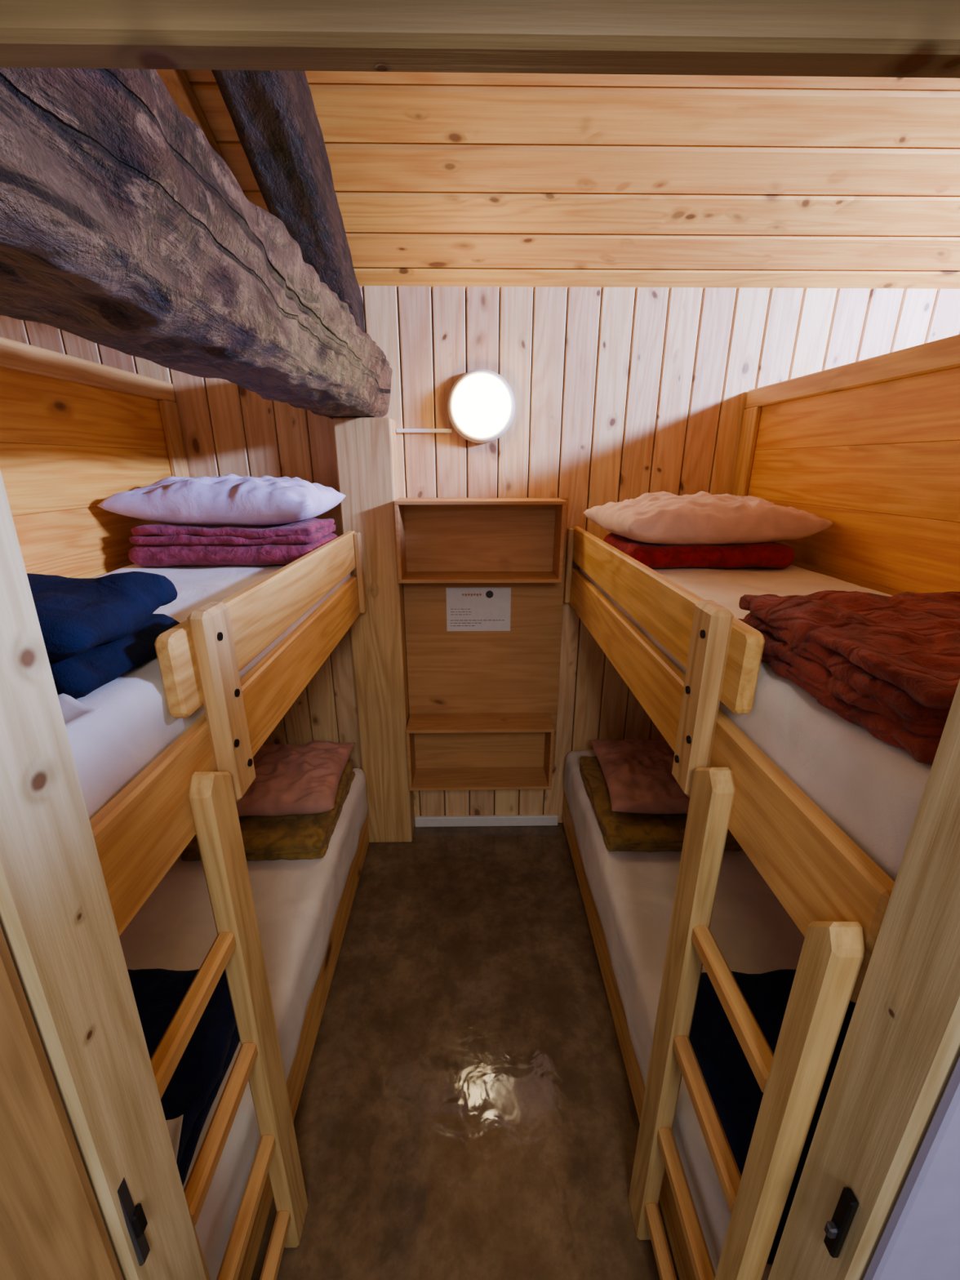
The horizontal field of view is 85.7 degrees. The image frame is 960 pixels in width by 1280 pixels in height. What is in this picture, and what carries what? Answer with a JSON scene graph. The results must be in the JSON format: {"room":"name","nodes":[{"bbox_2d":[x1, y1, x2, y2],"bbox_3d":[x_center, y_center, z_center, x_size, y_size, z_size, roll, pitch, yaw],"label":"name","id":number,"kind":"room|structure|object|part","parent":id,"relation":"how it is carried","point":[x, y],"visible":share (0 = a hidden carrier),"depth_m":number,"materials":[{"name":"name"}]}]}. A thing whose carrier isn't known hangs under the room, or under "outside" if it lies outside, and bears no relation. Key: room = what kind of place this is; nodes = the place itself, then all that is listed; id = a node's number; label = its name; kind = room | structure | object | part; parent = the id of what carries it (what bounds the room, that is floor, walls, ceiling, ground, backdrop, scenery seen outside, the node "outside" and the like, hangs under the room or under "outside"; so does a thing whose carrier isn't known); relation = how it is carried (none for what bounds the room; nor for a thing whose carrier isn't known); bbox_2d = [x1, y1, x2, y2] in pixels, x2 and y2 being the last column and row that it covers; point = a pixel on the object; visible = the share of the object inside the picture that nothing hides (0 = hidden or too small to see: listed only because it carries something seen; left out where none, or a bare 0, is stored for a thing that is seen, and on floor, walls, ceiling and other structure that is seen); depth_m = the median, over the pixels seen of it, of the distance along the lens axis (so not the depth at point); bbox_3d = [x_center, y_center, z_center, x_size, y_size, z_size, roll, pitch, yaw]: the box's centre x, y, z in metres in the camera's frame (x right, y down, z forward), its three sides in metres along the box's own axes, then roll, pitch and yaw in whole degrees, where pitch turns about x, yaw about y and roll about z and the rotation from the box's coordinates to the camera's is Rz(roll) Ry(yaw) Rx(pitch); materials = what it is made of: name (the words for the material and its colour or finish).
{"room":"bunk bedroom","nodes":[
{"label":"bunk bedroom","id":0,"kind":"room"},
{"bbox_2d":[250,822,679,1279],"bbox_3d":[-0.004,1.540,0.829,3.900,0.050,3.780,0,19,-1],"label":"floor","id":1,"kind":"structure","parent":0,"point":[466,1110],"depth_m":1.50,"materials":[{"name":"brown concrete"}]},
{"bbox_2d":[0,337,368,1279],"bbox_3d":[-0.795,0.265,1.420,0.749,1.985,1.749,0,19,-1],"label":"bunk bed","id":2,"kind":"object","parent":1,"relation":"on","point":[76,433],"visible":0.55,"depth_m":1.09,"materials":[{"name":"brown wood"}]},
{"bbox_3d":[-1.153,0.295,1.426,0.018,1.924,1.746,0,19,-1],"label":"panel","id":3,"kind":"part","parent":2,"relation":"part of","materials":[{"name":"brown wood"}]},
{"bbox_3d":[-1.148,-0.642,1.107,0.044,0.065,1.744,0,19,-1],"label":"panel rail","id":4,"kind":"part","parent":2,"relation":"part of","materials":[{"name":"brown wood"}]},
{"bbox_3d":[-1.146,0.032,2.207,0.020,1.920,0.094,0,19,-1],"label":"panel corner post","id":5,"kind":"part","parent":2,"relation":"part of","materials":[{"name":"brown wood"}]},
{"bbox_2d":[66,564,351,819],"bbox_3d":[-0.802,-0.012,1.252,0.640,0.184,1.604,0,19,-1],"label":"mattress","id":6,"kind":"object","parent":2,"relation":"on","point":[111,746],"visible":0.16,"depth_m":0.75,"materials":[{"name":"fabric"}]},
{"bbox_2d":[57,693,101,727],"bbox_3d":[-0.514,0.088,0.629,0.100,0.017,0.050,10,21,26],"label":"label","id":7,"kind":"object","parent":6,"relation":"on","point":[73,711],"visible":0.45,"depth_m":0.63,"materials":[{"name":"white fabric"}]},
{"bbox_2d":[26,571,180,698],"bbox_3d":[-0.796,-0.017,0.770,0.587,0.133,0.316,0,19,-1],"label":"folded blanket","id":8,"kind":"object","parent":6,"relation":"on","point":[95,631],"visible":0.73,"depth_m":0.74,"materials":[{"name":"blue fabric"}]},
{"bbox_2d":[128,533,337,566],"bbox_3d":[-0.792,-0.312,1.726,0.575,0.077,0.375,0,19,-1],"label":"folded blanket","id":9,"kind":"object","parent":6,"relation":"on","point":[142,555],"visible":0.52,"depth_m":1.56,"materials":[{"name":"fabric"}]},
{"bbox_2d":[128,517,335,545],"bbox_3d":[-0.783,-0.370,1.712,0.551,0.060,0.371,0,19,-1],"label":"folded blanket","id":10,"kind":"object","parent":9,"relation":"on","point":[309,531],"visible":0.81,"depth_m":1.55,"materials":[{"name":"fabric"}]},
{"bbox_2d":[97,473,346,525],"bbox_3d":[-0.802,-0.463,1.699,0.632,0.160,0.438,0,19,-1],"label":"pillow","id":11,"kind":"object","parent":10,"relation":"on","point":[228,500],"visible":0.98,"depth_m":1.53,"materials":[{"name":"white fabric"}]},
{"bbox_3d":[-0.471,0.074,1.282,0.026,0.155,1.595,0,19,-1],"label":"rail","id":12,"kind":"part","parent":2,"relation":"part of","materials":[{"name":"brown wood"}]},
{"bbox_2d":[119,768,368,1279],"bbox_3d":[-0.804,0.923,1.568,0.638,0.239,1.607,0,19,-1],"label":"mattress","id":13,"kind":"object","parent":2,"relation":"on","point":[296,902],"visible":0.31,"depth_m":1.47,"materials":[{"name":"fabric"}]},
{"bbox_2d":[127,968,239,1186],"bbox_3d":[-0.796,0.921,1.053,0.523,0.096,0.517,0,19,-1],"label":"folded blanket","id":14,"kind":"object","parent":13,"relation":"on","point":[192,1090],"visible":0.23,"depth_m":1.11,"materials":[{"name":"fabric"}]},
{"bbox_2d":[165,1114,183,1160],"bbox_3d":[-0.569,0.908,0.933,0.051,0.019,0.070,-6,20,-17],"label":"label","id":15,"kind":"object","parent":14,"relation":"on","point":[174,1126],"visible":0.3,"depth_m":0.95,"materials":[{"name":"white paint"}]},
{"bbox_2d":[180,759,355,861],"bbox_3d":[-0.765,0.621,1.961,0.488,0.080,0.541,0,19,-1],"label":"folded blanket","id":16,"kind":"object","parent":13,"relation":"on","point":[305,836],"visible":0.32,"depth_m":1.75,"materials":[{"name":"brown fabric"}]},
{"bbox_2d":[235,740,355,816],"bbox_3d":[-0.767,0.514,1.979,0.500,0.120,0.460,-1,19,-4],"label":"pillow","id":17,"kind":"object","parent":16,"relation":"on","point":[290,779],"visible":0.7,"depth_m":1.90,"materials":[{"name":"pink fabric"}]},
{"bbox_3d":[-0.515,1.119,1.636,0.024,0.170,1.595,0,19,-1],"label":"rail","id":18,"kind":"part","parent":2,"relation":"part of","materials":[{"name":"brown wood"}]},
{"bbox_2d":[332,417,414,842],"bbox_3d":[-0.427,0.061,2.215,0.210,1.860,0.128,0,19,-1],"label":"timber post","id":19,"kind":"object","parent":1,"relation":"on","point":[366,447],"depth_m":2.11,"materials":[{"name":"beige wood"}]},
{"bbox_2d":[0,67,392,419],"bbox_3d":[-0.437,-0.650,1.127,0.274,0.221,1.726,0,19,-1],"label":"timber beam","id":20,"kind":"structure","parent":19,"relation":"on","point":[122,228],"depth_m":0.54,"materials":[{"name":"brown wood"}]},
{"bbox_2d":[562,333,959,1279],"bbox_3d":[0.711,0.267,1.445,0.719,1.965,1.749,0,19,-1],"label":"bunk bed","id":21,"kind":"object","parent":1,"relation":"on","point":[869,447],"visible":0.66,"depth_m":1.02,"materials":[{"name":"brown wood"}]},
{"bbox_3d":[0.432,1.091,1.719,0.024,0.170,1.740,0,19,-1],"label":"rail","id":22,"kind":"part","parent":21,"relation":"part of","materials":[{"name":"brown wood"}]},
{"bbox_2d":[563,749,804,1279],"bbox_3d":[0.714,0.893,1.658,0.624,0.239,1.748,0,19,-1],"label":"mattress","id":23,"kind":"object","parent":21,"relation":"on","point":[633,892],"visible":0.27,"depth_m":1.50,"materials":[{"name":"fabric"}]},
{"bbox_2d":[579,755,742,852],"bbox_3d":[0.665,0.608,1.998,0.488,0.080,0.542,0,19,-1],"label":"folded blanket","id":24,"kind":"object","parent":23,"relation":"on","point":[620,831],"visible":0.3,"depth_m":1.79,"materials":[{"name":"brown fabric"}]},
{"bbox_2d":[589,737,689,813],"bbox_3d":[0.703,0.508,2.001,0.480,0.117,0.480,1,19,2],"label":"pillow","id":25,"kind":"object","parent":24,"relation":"on","point":[639,778],"visible":0.56,"depth_m":1.90,"materials":[{"name":"pink fabric"}]},
{"bbox_2d":[688,968,856,1264],"bbox_3d":[0.715,0.915,1.070,0.545,0.095,0.485,0,19,-1],"label":"folded blanket","id":26,"kind":"object","parent":23,"relation":"on","point":[736,1095],"visible":0.17,"depth_m":1.08,"materials":[{"name":"fabric"}]},
{"bbox_3d":[0.403,0.047,1.364,0.026,0.155,1.740,0,19,-1],"label":"rail","id":27,"kind":"part","parent":21,"relation":"part of","materials":[{"name":"brown wood"}]},
{"bbox_3d":[1.021,0.031,2.242,0.020,1.900,0.094,0,19,-1],"label":"panel corner post","id":28,"kind":"part","parent":21,"relation":"part of","materials":[{"name":"brown wood"}]},
{"bbox_2d":[579,564,932,881],"bbox_3d":[0.719,-0.042,1.340,0.612,0.184,1.740,0,19,-1],"label":"mattress","id":29,"kind":"object","parent":21,"relation":"on","point":[872,788],"visible":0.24,"depth_m":0.68,"materials":[{"name":"fabric"}]},
{"bbox_2d":[603,533,795,568],"bbox_3d":[0.690,-0.304,1.707,0.506,0.075,0.388,0,19,-1],"label":"folded blanket","id":30,"kind":"object","parent":29,"relation":"on","point":[767,554],"visible":0.62,"depth_m":1.53,"materials":[{"name":"red fabric"}]},
{"bbox_2d":[583,490,833,545],"bbox_3d":[0.703,-0.402,1.692,0.620,0.160,0.460,-2,19,-5],"label":"pillow","id":31,"kind":"object","parent":30,"relation":"on","point":[661,517],"visible":0.95,"depth_m":1.51,"materials":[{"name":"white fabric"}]},
{"bbox_2d":[738,590,959,764],"bbox_3d":[0.729,0.020,0.711,0.592,0.102,0.422,0,19,-1],"label":"quilt","id":32,"kind":"object","parent":29,"relation":"on","point":[889,667],"visible":0.97,"depth_m":0.66,"materials":[{"name":"red fabric"}]},
{"bbox_3d":[1.048,-0.634,1.145,0.044,0.065,1.744,0,19,-1],"label":"panel rail","id":33,"kind":"part","parent":21,"relation":"part of","materials":[{"name":"brown wood"}]},
{"bbox_3d":[1.053,0.293,1.461,0.018,1.904,1.746,0,19,-1],"label":"panel","id":34,"kind":"part","parent":21,"relation":"part of","materials":[{"name":"brown wood"}]},
{"bbox_2d":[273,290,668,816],"bbox_3d":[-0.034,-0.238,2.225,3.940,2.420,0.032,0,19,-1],"label":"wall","id":35,"kind":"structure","parent":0,"point":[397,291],"depth_m":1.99,"materials":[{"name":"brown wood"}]},
{"bbox_2d":[395,428,452,432],"bbox_3d":[-0.215,-0.803,1.987,0.213,0.014,0.013,0,19,-1],"label":"cable conduit","id":36,"kind":"object","parent":35,"relation":"attached to","point":[397,430],"visible":1,"depth_m":1.98,"materials":[{"name":"white paint"}]},
{"bbox_2d":[447,368,515,443],"bbox_3d":[0.005,-0.869,1.923,0.256,0.256,0.099,0,19,-1],"label":"wall lamp","id":37,"kind":"object","parent":35,"relation":"attached to","point":[481,403],"visible":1,"depth_m":1.90,"materials":[{"name":"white glass"}]},
{"bbox_2d":[399,497,568,768],"bbox_3d":[0.016,0.022,2.263,0.674,1.243,0.026,0,19,-1],"label":"plywood panel","id":38,"kind":"object","parent":35,"relation":"attached to","point":[515,670],"visible":0.78,"depth_m":2.24,"materials":[{"name":"brown wood"}]},
{"bbox_2d":[445,587,511,631],"bbox_3d":[-0.006,-0.129,2.195,0.272,0.191,0.002,0,19,-1],"label":"paper notice","id":39,"kind":"object","parent":38,"relation":"attached to","point":[468,609],"visible":1,"depth_m":2.19,"materials":[{"name":"grey paper"}]},
{"bbox_2d":[405,712,554,791],"bbox_3d":[0.000,0.499,2.324,0.632,0.300,0.160,0,19,-1],"label":"wall shelf","id":40,"kind":"object","parent":38,"relation":"attached to","point":[482,778],"visible":1,"depth_m":2.31,"materials":[{"name":"brown wood"}]},
{"bbox_2d":[394,497,566,583],"bbox_3d":[0.000,-0.390,2.022,0.632,0.307,0.160,0,19,-1],"label":"wall shelf","id":41,"kind":"object","parent":38,"relation":"attached to","point":[556,575],"visible":1,"depth_m":2.00,"materials":[{"name":"brown wood"}]},
{"bbox_2d":[414,814,558,826],"bbox_3d":[0.033,0.896,2.564,0.708,0.055,0.019,0,19,-1],"label":"baseboard","id":42,"kind":"structure","parent":35,"relation":"attached to","point":[505,820],"depth_m":2.56,"materials":[{"name":"white paint"}]},
{"bbox_2d":[0,0,959,78],"bbox_3d":[-0.005,-0.375,0.212,3.800,0.146,0.142,0,19,-1],"label":"header","id":43,"kind":"object","parent":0,"point":[873,38],"visible":1,"depth_m":0.28,"materials":[{"name":"brown wood"}]},
{"bbox_2d":[0,285,959,822],"bbox_3d":[0.010,-0.202,2.213,4.022,2.360,0.020,0,19,-1],"label":"wall","id":44,"kind":"structure","parent":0,"point":[721,344],"depth_m":1.96,"materials":[{"name":"beige wood"}]},
{"bbox_2d":[183,69,959,291],"bbox_3d":[-0.017,-1.431,0.660,3.900,1.108,2.183,0,19,-1],"label":"ceiling","id":45,"kind":"structure","parent":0,"point":[465,180],"depth_m":1.47,"materials":[{"name":"brown wood"}]},
{"bbox_2d":[155,69,223,159],"bbox_3d":[-0.735,-1.360,0.878,0.090,0.907,1.720,0,19,-1],"label":"batten","id":46,"kind":"object","parent":45,"relation":"attached to","point":[176,82],"depth_m":1.24,"materials":[{"name":"brown wood"}]},
{"bbox_2d":[211,70,364,332],"bbox_3d":[-0.481,-1.279,0.929,0.171,1.060,1.696,0,19,-1],"label":"timber rafter","id":47,"kind":"object","parent":45,"relation":"attached to","point":[273,113],"visible":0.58,"depth_m":1.26,"materials":[{"name":"brown wood"}]},
{"bbox_3d":[-0.005,0.008,0.364,3.858,3.150,0.065,0,19,-1],"label":"wall","id":48,"kind":"structure","parent":0,"visible":0},
{"bbox_2d":[0,924,124,1279],"bbox_3d":[-0.469,0.593,0.502,0.272,1.955,0.012,0,19,-1],"label":"trim","id":49,"kind":"structure","parent":48,"relation":"attached to","point":[52,1227],"depth_m":0.46,"materials":[{"name":"brown wood"}]},
{"bbox_2d":[0,470,206,1279],"bbox_3d":[-0.417,0.596,0.560,0.177,1.912,0.090,0,19,-1],"label":"door frame","id":50,"kind":"structure","parent":48,"relation":"attached to","point":[57,921],"depth_m":0.44,"materials":[{"name":"brown wood"}]},
{"bbox_2d":[117,1177,150,1266],"bbox_3d":[-0.360,0.596,0.530,0.013,0.130,0.014,0,19,-1],"label":"strike plate","id":51,"kind":"object","parent":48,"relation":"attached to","point":[140,1245],"visible":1,"depth_m":0.53,"materials":[{"name":"black metal"}]},
{"bbox_2d":[131,1203,147,1238],"bbox_3d":[-0.356,0.602,0.536,0.013,0.035,0.014,0,19,-1],"label":"strike latch","id":52,"kind":"object","parent":51,"relation":"attached to","point":[139,1220],"depth_m":0.53,"materials":[{"name":"black metal"}]},
{"bbox_2d":[823,1186,858,1257],"bbox_3d":[0.392,0.633,0.562,0.010,0.100,0.015,0,19,-1],"label":"lock plate","id":53,"kind":"object","parent":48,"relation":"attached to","point":[847,1205],"visible":1,"depth_m":0.55,"materials":[{"name":"black metal"}]},
{"bbox_2d":[824,1221,837,1238],"bbox_3d":[0.385,0.645,0.566,0.012,0.015,0.009,0,19,-1],"label":"bolt","id":54,"kind":"object","parent":53,"relation":"attached to","point":[830,1229],"depth_m":0.56,"materials":[{"name":"silver metal"}]},
{"bbox_2d":[768,679,959,1279],"bbox_3d":[0.454,0.591,0.573,0.121,1.912,0.090,0,19,-1],"label":"door frame","id":55,"kind":"structure","parent":48,"relation":"attached to","point":[899,1055],"depth_m":0.50,"materials":[{"name":"brown wood"}]},
{"bbox_2d":[862,1055,959,1279],"bbox_3d":[0.511,0.588,0.516,0.208,1.955,0.012,0,19,-1],"label":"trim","id":56,"kind":"structure","parent":48,"relation":"attached to","point":[920,1238],"depth_m":0.50,"materials":[{"name":"white paint"}]}
]}

